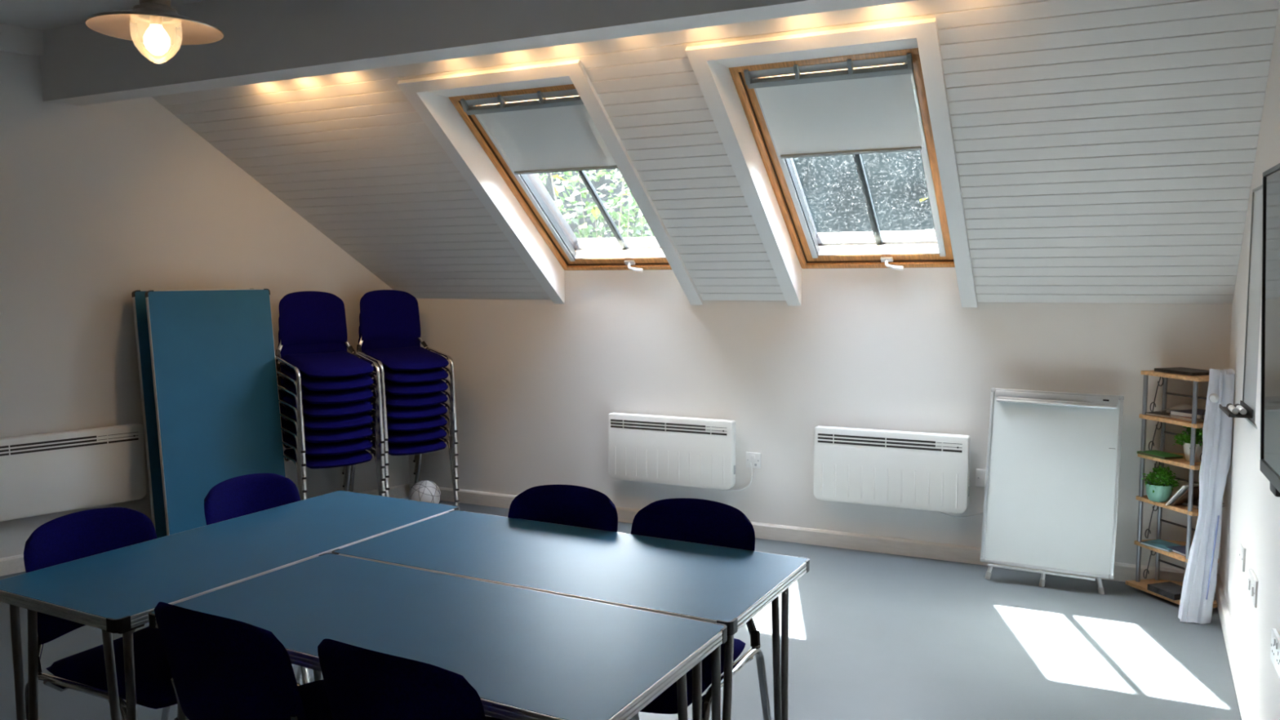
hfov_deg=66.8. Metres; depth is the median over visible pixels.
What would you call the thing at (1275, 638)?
wall socket
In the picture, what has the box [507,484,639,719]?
chair
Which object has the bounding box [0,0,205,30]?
ceiling
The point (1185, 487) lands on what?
booklet
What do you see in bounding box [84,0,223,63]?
pendant lamp
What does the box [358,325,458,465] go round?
chair
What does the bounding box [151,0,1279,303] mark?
ceiling
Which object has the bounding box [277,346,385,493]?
chair
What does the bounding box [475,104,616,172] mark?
blind
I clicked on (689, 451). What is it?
heater
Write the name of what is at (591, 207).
trees
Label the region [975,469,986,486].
blank plate
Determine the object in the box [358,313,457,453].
chair
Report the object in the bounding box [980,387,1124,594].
flip chart
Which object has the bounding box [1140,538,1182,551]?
magazine
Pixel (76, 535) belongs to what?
chair
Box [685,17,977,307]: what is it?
window
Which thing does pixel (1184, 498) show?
booklet
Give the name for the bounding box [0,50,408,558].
wall
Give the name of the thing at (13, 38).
trim
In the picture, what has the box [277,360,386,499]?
chair
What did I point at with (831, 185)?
hedge
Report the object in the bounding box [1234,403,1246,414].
marker pen
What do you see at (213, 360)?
folding table
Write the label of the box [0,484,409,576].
baseboard
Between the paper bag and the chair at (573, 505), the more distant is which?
the paper bag
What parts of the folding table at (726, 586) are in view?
edge trim, leg, leg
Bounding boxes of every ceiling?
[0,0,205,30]
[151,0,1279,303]
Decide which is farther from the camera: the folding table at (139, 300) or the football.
the football
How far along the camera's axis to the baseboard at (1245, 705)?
3.54 m
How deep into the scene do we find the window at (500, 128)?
4.90 m
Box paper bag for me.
[1158,404,1191,411]
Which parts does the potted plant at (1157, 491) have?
pot, stem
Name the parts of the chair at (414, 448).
leg, seat, leg, leg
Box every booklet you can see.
[1164,483,1199,505]
[1170,486,1199,506]
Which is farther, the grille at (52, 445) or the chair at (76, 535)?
the grille at (52, 445)
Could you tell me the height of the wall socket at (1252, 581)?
0.086 m
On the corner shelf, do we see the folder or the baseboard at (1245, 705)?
the folder
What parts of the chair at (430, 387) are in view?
backrest, leg, seat, leg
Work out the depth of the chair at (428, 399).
5.78 m
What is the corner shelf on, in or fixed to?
on the floor
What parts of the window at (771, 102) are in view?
pane, frame, sash, blind rail, handle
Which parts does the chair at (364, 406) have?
backrest, leg, seat rail, seat, leg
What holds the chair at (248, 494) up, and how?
on the floor
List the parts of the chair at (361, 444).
backrest, leg, seat, seat rail, leg, leg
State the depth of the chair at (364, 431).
5.44 m
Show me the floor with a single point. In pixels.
(873, 635)
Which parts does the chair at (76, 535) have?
leg, seat rail, backrest, leg, seat, leg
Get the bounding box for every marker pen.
[1226,403,1238,413]
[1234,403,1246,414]
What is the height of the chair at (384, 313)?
0.871 m
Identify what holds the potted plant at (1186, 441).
on the corner shelf
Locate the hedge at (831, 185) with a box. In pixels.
[537,150,953,271]
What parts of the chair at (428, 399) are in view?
leg, seat, leg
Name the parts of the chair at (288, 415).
backrest, leg, seat rail, seat, leg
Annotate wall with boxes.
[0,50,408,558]
[408,267,1232,573]
[1219,2,1279,719]
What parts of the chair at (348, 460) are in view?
leg, seat, seat rail, leg, leg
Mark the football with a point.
(424, 491)
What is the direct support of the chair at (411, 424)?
on the chair at (418, 436)
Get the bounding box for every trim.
[0,22,44,56]
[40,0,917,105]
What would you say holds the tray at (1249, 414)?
attached to the whiteboard
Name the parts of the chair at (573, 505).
backrest, leg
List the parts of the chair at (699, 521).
seat, backrest, leg, seat rail, leg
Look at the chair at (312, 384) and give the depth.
5.46 m
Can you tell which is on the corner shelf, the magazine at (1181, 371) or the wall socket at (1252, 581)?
the magazine at (1181, 371)
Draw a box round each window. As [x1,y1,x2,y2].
[396,59,702,305]
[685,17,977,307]
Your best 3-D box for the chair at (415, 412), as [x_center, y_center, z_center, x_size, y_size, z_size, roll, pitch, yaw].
[-1.475,0.313,5.995,0.483,0.839,0.596,-5,7,-40]
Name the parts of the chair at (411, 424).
leg, seat, leg, leg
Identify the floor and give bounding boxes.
[0,497,1241,719]
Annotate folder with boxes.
[1137,449,1183,459]
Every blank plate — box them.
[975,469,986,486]
[1239,542,1245,572]
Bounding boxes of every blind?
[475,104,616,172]
[755,73,923,155]
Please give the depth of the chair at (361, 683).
1.69 m
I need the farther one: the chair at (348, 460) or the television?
the chair at (348, 460)
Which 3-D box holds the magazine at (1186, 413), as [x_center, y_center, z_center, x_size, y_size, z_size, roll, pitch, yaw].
[2.452,0.236,4.262,0.165,0.018,0.150,-2,5,-22]
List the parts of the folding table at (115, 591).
leg, leg, leg rail, edge trim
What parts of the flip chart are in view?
leg, leg, clamp rail, leg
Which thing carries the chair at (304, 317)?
on the chair at (312, 384)
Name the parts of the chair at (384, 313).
leg, leg, backrest, seat, leg, leg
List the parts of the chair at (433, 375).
leg, backrest, seat, leg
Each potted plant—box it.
[1141,465,1179,502]
[1172,426,1203,462]
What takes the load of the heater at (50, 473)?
attached to the wall at (101, 203)
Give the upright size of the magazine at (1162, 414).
0.010 m
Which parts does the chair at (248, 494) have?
backrest, leg, leg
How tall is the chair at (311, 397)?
0.856 m
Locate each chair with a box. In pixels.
[23,506,177,719]
[154,601,333,719]
[204,472,311,684]
[275,291,384,453]
[275,317,384,466]
[277,330,385,479]
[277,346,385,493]
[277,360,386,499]
[280,404,385,500]
[280,418,381,500]
[282,431,379,497]
[317,638,502,719]
[349,411,459,502]
[349,423,458,506]
[356,289,457,440]
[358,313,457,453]
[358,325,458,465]
[358,338,458,477]
[366,398,459,497]
[367,386,458,489]
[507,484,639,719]
[629,497,771,719]
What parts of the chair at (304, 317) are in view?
leg, leg, backrest, seat rail, seat, leg, leg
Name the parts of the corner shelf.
post, post, shelf, shelf, shelf, shelf, shelf, shelf, rail, post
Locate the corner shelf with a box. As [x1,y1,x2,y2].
[1125,369,1218,608]
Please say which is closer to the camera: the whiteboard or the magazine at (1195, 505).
the whiteboard
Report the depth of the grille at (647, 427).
5.50 m
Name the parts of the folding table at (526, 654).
leg, leg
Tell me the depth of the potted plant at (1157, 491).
4.34 m
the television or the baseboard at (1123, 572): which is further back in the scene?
the baseboard at (1123, 572)
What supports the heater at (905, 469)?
attached to the wall at (538, 383)
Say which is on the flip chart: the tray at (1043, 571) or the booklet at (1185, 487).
the tray at (1043, 571)
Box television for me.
[1259,163,1279,497]
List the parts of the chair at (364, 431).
backrest, leg, seat rail, seat, leg, leg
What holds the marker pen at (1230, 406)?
in the tray at (1249, 414)
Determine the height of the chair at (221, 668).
0.814 m
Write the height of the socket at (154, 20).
0.028 m
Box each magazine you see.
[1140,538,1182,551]
[1145,411,1171,417]
[1154,367,1209,375]
[1166,545,1186,556]
[1168,413,1204,422]
[1169,408,1205,418]
[1169,497,1224,509]
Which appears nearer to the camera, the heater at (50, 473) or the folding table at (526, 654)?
the folding table at (526, 654)
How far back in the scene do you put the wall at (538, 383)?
5.26 m
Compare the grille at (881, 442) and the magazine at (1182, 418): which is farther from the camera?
the grille at (881, 442)
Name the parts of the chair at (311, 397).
leg, backrest, leg, seat rail, seat, leg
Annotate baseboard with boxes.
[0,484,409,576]
[408,483,1219,582]
[1215,573,1255,719]
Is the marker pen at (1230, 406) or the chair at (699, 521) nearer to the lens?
the chair at (699, 521)
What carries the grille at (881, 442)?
attached to the heater at (905, 469)
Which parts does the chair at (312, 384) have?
leg, leg, backrest, seat rail, seat, leg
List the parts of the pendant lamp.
lamp shade, globe, bulb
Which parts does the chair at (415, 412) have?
leg, seat, leg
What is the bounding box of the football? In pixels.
[408,480,440,503]
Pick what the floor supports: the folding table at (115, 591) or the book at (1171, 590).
the folding table at (115, 591)
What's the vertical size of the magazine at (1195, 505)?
0.014 m
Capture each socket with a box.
[149,15,162,26]
[1270,628,1279,677]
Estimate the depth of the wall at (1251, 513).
3.29 m
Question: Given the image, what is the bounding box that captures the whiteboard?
[1242,184,1262,429]
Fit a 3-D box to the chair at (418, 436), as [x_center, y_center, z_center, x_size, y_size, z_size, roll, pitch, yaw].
[-1.476,0.467,6.012,0.483,0.814,0.577,-5,8,-40]
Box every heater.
[0,423,146,521]
[607,412,752,491]
[813,426,983,518]
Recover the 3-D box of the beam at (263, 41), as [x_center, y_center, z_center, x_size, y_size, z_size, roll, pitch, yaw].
[-0.573,-1.373,3.730,5.241,0.341,0.161,2,6,26]
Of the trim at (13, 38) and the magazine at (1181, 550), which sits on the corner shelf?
the magazine at (1181, 550)
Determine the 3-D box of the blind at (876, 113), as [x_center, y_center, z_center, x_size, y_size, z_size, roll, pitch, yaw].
[0.858,-1.058,4.186,0.655,0.001,0.450,2,-32,26]
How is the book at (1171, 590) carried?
on the corner shelf
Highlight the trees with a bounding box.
[536,168,671,271]
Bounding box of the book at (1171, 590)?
[1147,581,1182,599]
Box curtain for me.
[1177,368,1235,623]
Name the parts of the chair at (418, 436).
seat, leg, leg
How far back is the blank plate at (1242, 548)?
3.44 m
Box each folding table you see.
[0,489,459,719]
[131,288,253,537]
[145,288,285,535]
[148,552,727,719]
[331,510,809,719]
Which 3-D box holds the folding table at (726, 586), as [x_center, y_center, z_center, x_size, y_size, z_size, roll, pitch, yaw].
[-0.199,0.881,2.671,1.202,0.704,0.547,2,6,28]
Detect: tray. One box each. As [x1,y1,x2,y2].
[987,563,1095,580]
[1218,400,1253,417]
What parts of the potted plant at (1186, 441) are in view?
stem, pot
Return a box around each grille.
[0,431,138,456]
[610,419,726,435]
[817,433,962,452]
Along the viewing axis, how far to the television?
2.39 m
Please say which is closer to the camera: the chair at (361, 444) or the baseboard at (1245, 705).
the baseboard at (1245, 705)

